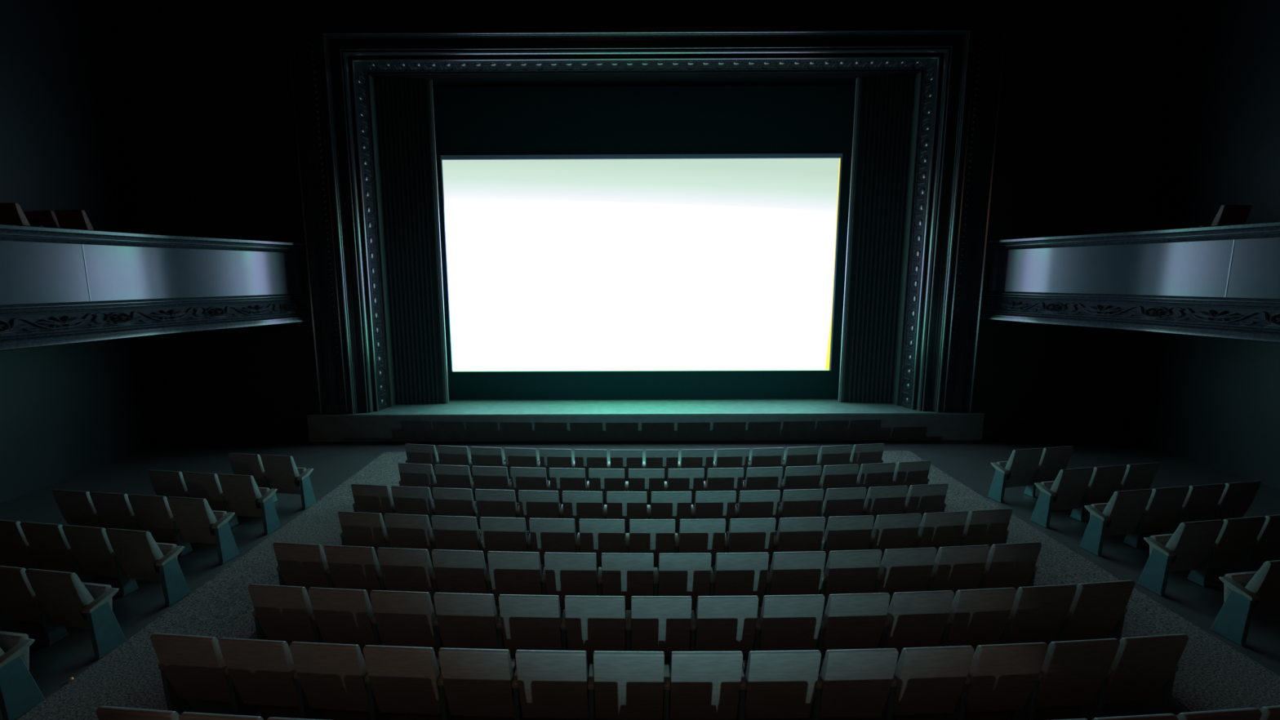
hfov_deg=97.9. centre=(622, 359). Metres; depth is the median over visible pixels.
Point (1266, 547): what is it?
seat
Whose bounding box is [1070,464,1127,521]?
seat
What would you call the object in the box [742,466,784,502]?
seat
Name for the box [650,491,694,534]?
seat
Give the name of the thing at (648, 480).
seat
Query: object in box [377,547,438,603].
seat
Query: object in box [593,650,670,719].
seat
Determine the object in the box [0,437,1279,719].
floor
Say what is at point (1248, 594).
seat
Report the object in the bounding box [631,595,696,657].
seat
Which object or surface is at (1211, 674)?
carpet
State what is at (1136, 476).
seat
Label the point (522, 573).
seat
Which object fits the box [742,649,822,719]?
seat
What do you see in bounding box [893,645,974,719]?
seat
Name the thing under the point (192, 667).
seat
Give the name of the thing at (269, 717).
seat
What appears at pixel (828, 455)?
seat
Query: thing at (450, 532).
seat
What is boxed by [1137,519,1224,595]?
seat
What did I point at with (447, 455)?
seat
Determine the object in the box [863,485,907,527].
seat
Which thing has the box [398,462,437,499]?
seat
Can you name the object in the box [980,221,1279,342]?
balcony
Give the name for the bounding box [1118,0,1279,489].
wall
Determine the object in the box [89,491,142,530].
seat
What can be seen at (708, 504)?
seat
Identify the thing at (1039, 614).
seat
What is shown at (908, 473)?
seat
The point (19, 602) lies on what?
seat
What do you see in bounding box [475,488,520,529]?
seat
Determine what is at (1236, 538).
seat
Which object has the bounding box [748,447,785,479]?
seat
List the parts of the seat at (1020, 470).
frame, armrest, seat, backrest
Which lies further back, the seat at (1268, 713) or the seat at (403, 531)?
the seat at (403, 531)
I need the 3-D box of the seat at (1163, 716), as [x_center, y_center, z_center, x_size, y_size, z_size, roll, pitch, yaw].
[3.251,2.650,3.721,0.578,0.866,0.353,-1,9,-4]
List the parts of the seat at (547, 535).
armrest, frame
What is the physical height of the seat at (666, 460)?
0.866 m
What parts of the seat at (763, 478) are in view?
backrest, frame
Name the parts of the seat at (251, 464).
backrest, frame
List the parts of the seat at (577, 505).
armrest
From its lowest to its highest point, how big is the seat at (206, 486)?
0.866 m
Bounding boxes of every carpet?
[17,451,438,719]
[851,450,1279,711]
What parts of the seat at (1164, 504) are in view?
frame, backrest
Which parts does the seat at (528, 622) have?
armrest, frame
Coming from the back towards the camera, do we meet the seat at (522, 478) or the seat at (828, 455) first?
the seat at (828, 455)
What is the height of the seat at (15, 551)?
0.866 m
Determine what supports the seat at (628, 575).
on the floor
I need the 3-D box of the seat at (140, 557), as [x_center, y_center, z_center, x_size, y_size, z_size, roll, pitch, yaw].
[-5.382,2.293,6.367,0.700,0.866,0.369,1,9,9]
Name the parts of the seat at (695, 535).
frame, armrest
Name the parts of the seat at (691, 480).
armrest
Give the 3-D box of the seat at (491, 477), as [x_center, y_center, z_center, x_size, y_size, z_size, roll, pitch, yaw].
[-1.925,1.980,8.441,0.578,0.866,0.353,1,9,6]
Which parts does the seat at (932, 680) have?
frame, armrest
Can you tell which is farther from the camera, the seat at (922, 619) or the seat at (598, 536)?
the seat at (598, 536)
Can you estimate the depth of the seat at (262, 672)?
4.36 m
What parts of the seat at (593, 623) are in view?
armrest, frame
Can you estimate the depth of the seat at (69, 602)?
5.38 m
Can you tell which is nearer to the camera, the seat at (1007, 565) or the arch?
the seat at (1007, 565)
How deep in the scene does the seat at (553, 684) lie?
4.22 m
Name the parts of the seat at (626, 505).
armrest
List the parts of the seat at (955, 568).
frame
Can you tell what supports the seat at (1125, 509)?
on the floor
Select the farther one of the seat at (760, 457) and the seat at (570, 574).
the seat at (760, 457)
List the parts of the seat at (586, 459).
armrest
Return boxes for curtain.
[374,78,448,404]
[838,75,915,403]
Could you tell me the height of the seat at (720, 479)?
0.866 m
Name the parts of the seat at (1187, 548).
frame, armrest, seat, backrest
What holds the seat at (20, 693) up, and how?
on the floor
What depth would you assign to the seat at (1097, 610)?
5.12 m
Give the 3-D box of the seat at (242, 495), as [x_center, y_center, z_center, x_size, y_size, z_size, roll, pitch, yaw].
[-5.397,2.038,8.107,0.700,0.866,0.369,1,9,9]
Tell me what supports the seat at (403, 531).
on the floor
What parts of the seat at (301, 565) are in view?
frame, frame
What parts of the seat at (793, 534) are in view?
frame, armrest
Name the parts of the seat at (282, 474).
backrest, seat, armrest, frame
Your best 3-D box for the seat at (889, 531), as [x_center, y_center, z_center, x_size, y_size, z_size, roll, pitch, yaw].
[3.256,2.210,6.732,0.578,0.866,0.353,-1,9,-5]
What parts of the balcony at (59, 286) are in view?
handrail, moulding, moulding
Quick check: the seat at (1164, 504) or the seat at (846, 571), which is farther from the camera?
the seat at (1164, 504)
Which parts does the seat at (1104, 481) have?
frame, backrest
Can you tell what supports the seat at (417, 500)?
on the floor
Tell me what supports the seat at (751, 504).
on the floor
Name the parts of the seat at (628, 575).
frame, armrest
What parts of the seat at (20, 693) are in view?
backrest, seat, armrest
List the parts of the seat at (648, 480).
armrest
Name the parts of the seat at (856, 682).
seat, frame, armrest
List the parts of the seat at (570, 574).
armrest, frame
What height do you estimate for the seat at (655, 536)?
0.866 m
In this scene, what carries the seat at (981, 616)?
on the floor
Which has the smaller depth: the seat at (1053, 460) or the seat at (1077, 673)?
the seat at (1077, 673)
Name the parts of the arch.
moulding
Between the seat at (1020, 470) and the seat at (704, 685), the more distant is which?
the seat at (1020, 470)
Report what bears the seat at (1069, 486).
on the floor
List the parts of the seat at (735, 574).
frame, armrest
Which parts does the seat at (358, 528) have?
frame, frame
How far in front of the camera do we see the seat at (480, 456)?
9.20 m
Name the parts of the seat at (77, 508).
frame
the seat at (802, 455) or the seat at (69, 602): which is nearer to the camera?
the seat at (69, 602)
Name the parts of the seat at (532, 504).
armrest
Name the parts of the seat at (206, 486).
backrest, frame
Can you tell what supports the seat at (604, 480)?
on the floor
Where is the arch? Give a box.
[286,30,1006,413]
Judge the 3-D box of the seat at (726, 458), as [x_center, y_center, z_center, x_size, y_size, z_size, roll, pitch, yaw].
[1.821,1.847,9.258,0.578,0.866,0.353,-1,9,-3]
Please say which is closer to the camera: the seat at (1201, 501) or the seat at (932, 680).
the seat at (932, 680)
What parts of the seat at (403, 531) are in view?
armrest, frame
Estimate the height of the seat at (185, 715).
0.866 m
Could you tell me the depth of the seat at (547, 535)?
6.48 m
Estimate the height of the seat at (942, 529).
0.866 m
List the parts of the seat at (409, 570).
armrest, frame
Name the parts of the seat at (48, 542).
backrest, frame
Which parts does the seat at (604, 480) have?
armrest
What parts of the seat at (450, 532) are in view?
backrest, armrest, frame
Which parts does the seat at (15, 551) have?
frame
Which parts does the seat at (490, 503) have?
armrest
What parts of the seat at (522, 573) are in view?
armrest, frame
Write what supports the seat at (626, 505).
on the floor
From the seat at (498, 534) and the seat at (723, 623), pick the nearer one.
the seat at (723, 623)
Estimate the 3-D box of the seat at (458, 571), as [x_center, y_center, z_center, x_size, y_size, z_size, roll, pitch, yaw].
[-1.649,2.350,5.899,0.578,0.866,0.353,0,9,4]
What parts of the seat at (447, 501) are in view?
backrest, frame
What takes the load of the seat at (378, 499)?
on the floor
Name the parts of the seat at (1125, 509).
frame, armrest, seat, backrest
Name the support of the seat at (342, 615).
on the floor
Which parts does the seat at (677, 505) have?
armrest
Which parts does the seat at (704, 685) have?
frame, armrest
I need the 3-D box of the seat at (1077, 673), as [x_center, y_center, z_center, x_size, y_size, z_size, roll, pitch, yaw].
[3.541,2.541,4.455,0.578,0.866,0.353,-1,9,-4]
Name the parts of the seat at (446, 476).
backrest, frame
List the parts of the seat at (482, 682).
seat, armrest, frame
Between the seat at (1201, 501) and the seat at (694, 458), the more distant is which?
the seat at (694, 458)
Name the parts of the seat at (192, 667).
frame, backrest, armrest, frame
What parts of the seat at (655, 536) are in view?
frame, armrest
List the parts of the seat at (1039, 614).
frame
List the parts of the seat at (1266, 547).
frame, backrest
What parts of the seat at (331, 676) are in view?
armrest, frame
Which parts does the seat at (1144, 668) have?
frame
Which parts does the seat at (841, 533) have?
frame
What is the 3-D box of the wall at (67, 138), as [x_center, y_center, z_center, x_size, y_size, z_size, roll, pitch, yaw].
[-10.339,-2.132,4.359,0.200,10.900,15.200,0,9,0]
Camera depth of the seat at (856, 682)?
4.22 m
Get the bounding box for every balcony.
[0,223,311,351]
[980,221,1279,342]
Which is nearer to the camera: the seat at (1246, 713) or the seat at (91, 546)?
the seat at (1246, 713)
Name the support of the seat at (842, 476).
on the floor
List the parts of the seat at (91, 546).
backrest, frame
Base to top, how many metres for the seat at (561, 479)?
0.866 m
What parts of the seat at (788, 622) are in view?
seat, frame, armrest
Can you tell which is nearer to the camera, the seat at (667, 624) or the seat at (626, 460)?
the seat at (667, 624)
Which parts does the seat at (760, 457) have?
backrest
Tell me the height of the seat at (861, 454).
0.866 m
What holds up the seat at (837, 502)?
on the floor
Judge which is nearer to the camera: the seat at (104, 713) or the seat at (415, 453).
the seat at (104, 713)
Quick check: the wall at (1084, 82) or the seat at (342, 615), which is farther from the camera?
the wall at (1084, 82)
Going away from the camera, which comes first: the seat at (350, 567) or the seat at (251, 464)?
the seat at (350, 567)
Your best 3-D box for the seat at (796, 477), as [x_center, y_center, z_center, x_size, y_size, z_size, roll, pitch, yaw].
[2.683,1.968,8.406,0.578,0.866,0.353,-1,9,-5]
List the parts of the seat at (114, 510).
frame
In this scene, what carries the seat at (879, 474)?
on the floor
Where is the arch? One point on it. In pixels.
(957, 73)
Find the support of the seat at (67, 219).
on the balcony at (59, 286)
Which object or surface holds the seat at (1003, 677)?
on the floor
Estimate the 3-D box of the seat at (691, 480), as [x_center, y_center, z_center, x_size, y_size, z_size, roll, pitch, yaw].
[0.955,1.987,8.324,0.578,0.866,0.353,0,9,-1]
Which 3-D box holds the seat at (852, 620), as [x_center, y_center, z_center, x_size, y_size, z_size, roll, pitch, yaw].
[2.100,2.454,5.095,0.578,0.866,0.353,-1,9,-2]
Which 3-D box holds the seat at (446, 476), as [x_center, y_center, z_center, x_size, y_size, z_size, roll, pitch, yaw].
[-2.498,1.973,8.502,0.578,0.866,0.354,1,9,7]
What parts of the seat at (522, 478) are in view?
armrest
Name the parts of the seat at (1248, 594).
frame, armrest, seat, backrest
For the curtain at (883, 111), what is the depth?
12.75 m
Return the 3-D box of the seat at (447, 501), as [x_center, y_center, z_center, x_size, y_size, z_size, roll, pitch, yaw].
[-2.216,2.105,7.589,0.578,0.866,0.353,1,9,6]
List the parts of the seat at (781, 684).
seat, frame, armrest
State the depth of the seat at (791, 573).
5.69 m
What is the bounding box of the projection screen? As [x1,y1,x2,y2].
[440,153,842,371]
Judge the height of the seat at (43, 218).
0.866 m
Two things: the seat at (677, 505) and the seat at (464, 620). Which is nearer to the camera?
the seat at (464, 620)
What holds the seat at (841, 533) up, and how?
on the floor
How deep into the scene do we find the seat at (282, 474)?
8.86 m
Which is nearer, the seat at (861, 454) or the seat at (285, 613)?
the seat at (285, 613)
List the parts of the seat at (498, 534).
armrest, frame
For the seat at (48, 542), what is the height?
0.866 m
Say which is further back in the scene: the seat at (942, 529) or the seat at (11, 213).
the seat at (11, 213)
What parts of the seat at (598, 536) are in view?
frame, armrest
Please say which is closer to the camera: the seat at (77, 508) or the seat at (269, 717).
the seat at (269, 717)
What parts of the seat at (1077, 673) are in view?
frame, armrest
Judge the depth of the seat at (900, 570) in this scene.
5.75 m
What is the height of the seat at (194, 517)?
0.866 m
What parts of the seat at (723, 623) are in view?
frame, armrest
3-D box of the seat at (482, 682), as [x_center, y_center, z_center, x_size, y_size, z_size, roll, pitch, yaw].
[-1.078,2.570,4.380,0.578,0.866,0.353,0,9,3]
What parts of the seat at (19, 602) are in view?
backrest, frame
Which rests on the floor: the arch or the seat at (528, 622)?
the seat at (528, 622)
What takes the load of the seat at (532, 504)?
on the floor
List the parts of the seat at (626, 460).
armrest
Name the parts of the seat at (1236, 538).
frame, backrest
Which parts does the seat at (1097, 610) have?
frame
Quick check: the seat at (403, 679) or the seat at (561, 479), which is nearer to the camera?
the seat at (403, 679)
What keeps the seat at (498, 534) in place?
on the floor
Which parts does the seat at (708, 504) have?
armrest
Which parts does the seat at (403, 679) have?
seat, armrest, frame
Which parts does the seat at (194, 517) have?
backrest, seat, armrest, frame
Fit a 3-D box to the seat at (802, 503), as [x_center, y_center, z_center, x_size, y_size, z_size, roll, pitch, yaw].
[2.394,2.100,7.509,0.578,0.866,0.354,-1,9,-4]
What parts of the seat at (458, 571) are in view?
seat, armrest, frame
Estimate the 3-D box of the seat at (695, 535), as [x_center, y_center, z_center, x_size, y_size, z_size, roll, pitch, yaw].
[0.950,2.236,6.619,0.578,0.866,0.353,0,9,-1]
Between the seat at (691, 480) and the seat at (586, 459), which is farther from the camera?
the seat at (586, 459)
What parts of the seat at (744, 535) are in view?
frame, armrest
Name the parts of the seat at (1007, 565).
frame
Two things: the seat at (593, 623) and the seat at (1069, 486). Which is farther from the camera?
the seat at (1069, 486)
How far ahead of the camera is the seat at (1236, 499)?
7.54 m
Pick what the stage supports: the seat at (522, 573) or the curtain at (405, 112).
the curtain at (405, 112)
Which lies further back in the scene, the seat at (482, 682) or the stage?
the stage
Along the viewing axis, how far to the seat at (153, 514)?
7.25 m
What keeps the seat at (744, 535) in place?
on the floor
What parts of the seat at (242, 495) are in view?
backrest, seat, armrest, frame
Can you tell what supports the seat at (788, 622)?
on the floor
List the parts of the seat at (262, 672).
backrest, armrest, frame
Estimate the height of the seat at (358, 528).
0.866 m
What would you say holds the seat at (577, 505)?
on the floor
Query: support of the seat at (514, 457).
on the floor
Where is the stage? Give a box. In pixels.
[306,397,984,441]
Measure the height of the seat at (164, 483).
0.866 m
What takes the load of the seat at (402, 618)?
on the floor
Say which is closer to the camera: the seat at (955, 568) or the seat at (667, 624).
the seat at (667, 624)
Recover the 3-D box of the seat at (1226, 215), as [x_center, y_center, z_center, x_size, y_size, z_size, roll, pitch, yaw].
[9.917,-2.102,9.223,0.620,0.866,0.353,-1,9,-8]
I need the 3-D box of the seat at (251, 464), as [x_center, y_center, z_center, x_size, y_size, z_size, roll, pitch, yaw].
[-5.985,1.898,9.078,0.578,0.866,0.354,1,9,8]
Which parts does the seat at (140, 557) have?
backrest, seat, armrest, frame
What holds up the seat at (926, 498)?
on the floor
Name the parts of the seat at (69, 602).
backrest, seat, armrest, frame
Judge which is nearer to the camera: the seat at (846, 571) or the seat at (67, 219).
the seat at (846, 571)
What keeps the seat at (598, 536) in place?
on the floor
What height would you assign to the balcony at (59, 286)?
1.686 m
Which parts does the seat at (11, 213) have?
backrest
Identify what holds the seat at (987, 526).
on the floor
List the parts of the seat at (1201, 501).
frame, backrest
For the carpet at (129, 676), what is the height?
0.076 m
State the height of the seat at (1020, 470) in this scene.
0.866 m
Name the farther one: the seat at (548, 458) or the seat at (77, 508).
the seat at (548, 458)
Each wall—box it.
[0,0,173,502]
[116,0,1177,439]
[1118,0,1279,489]
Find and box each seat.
[0,202,43,226]
[0,520,44,569]
[0,565,68,645]
[0,631,45,719]
[19,521,97,583]
[23,210,59,227]
[24,568,127,659]
[52,489,105,528]
[54,209,103,231]
[62,524,138,596]
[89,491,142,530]
[95,706,181,719]
[105,528,190,606]
[128,493,192,556]
[147,469,191,497]
[150,632,254,715]
[166,496,239,564]
[178,711,266,719]
[182,471,238,528]
[217,473,280,534]
[218,637,319,719]
[227,453,277,502]
[248,583,324,644]
[260,454,316,509]
[266,716,324,719]
[272,542,335,594]
[289,641,386,719]
[307,586,382,648]
[324,544,386,599]
[337,511,390,559]
[351,484,395,524]
[363,644,454,719]
[369,590,443,656]
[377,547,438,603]
[383,513,436,561]
[391,485,436,527]
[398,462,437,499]
[404,443,439,475]
[431,515,485,562]
[431,549,492,594]
[432,487,479,529]
[433,592,505,649]
[434,464,475,501]
[436,444,472,477]
[438,647,524,719]
[470,446,506,466]
[471,466,511,489]
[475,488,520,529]
[480,516,531,563]
[487,551,546,605]
[498,594,568,655]
[504,448,540,479]
[510,466,550,502]
[515,649,595,719]
[518,489,563,531]
[528,518,580,567]
[538,448,575,481]
[544,552,602,607]
[549,467,589,506]
[562,490,607,536]
[564,595,631,657]
[574,448,610,484]
[578,519,629,568]
[588,468,628,507]
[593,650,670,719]
[601,552,658,608]
[606,491,650,533]
[609,449,645,482]
[628,468,667,504]
[629,519,679,568]
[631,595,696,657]
[645,449,680,484]
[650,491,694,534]
[657,552,715,608]
[666,468,706,506]
[669,651,746,719]
[678,519,728,567]
[680,448,715,480]
[693,490,738,532]
[694,595,761,657]
[705,467,746,503]
[712,552,771,607]
[714,448,751,479]
[725,518,777,564]
[735,489,782,530]
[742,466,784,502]
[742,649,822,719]
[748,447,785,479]
[757,594,826,658]
[767,551,826,595]
[774,516,826,551]
[778,488,824,517]
[782,446,818,472]
[782,465,822,489]
[817,444,852,477]
[818,648,898,719]
[819,464,859,501]
[822,487,866,528]
[822,592,890,655]
[823,515,874,563]
[823,549,881,605]
[849,443,884,474]
[857,462,895,497]
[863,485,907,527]
[871,513,921,561]
[878,546,937,603]
[885,590,954,652]
[893,460,931,493]
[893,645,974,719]
[904,483,948,523]
[917,511,968,555]
[932,544,990,599]
[947,587,1016,648]
[963,508,1012,550]
[964,642,1048,719]
[983,542,1041,591]
[987,448,1043,502]
[1007,583,1076,645]
[1023,445,1073,497]
[1030,466,1093,528]
[1035,638,1119,719]
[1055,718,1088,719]
[1065,580,1134,640]
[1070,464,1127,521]
[1079,488,1152,555]
[1092,713,1178,719]
[1104,633,1188,714]
[1117,462,1159,491]
[1123,485,1189,548]
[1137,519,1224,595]
[1160,483,1226,534]
[1174,707,1262,719]
[1186,515,1266,586]
[1199,204,1251,226]
[1208,480,1261,519]
[1209,560,1279,645]
[1227,514,1279,573]
[1257,705,1279,719]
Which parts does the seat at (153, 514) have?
backrest, frame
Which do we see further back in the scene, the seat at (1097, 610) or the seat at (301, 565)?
the seat at (301, 565)
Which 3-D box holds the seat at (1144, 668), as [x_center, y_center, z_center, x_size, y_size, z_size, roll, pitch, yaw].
[4.116,2.531,4.504,0.578,0.866,0.353,-1,9,-5]
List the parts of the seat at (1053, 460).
frame, backrest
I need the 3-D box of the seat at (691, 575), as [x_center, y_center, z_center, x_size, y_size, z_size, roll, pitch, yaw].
[0.659,2.353,5.824,0.578,0.866,0.353,0,9,0]
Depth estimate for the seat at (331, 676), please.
4.31 m
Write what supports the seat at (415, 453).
on the floor
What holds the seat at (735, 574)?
on the floor
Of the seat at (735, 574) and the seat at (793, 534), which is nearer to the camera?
the seat at (735, 574)
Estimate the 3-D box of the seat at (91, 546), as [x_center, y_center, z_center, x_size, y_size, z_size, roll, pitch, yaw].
[-6.014,2.279,6.474,0.578,0.866,0.353,1,9,9]
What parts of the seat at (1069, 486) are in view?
frame, armrest, seat, backrest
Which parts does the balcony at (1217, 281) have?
moulding, moulding, handrail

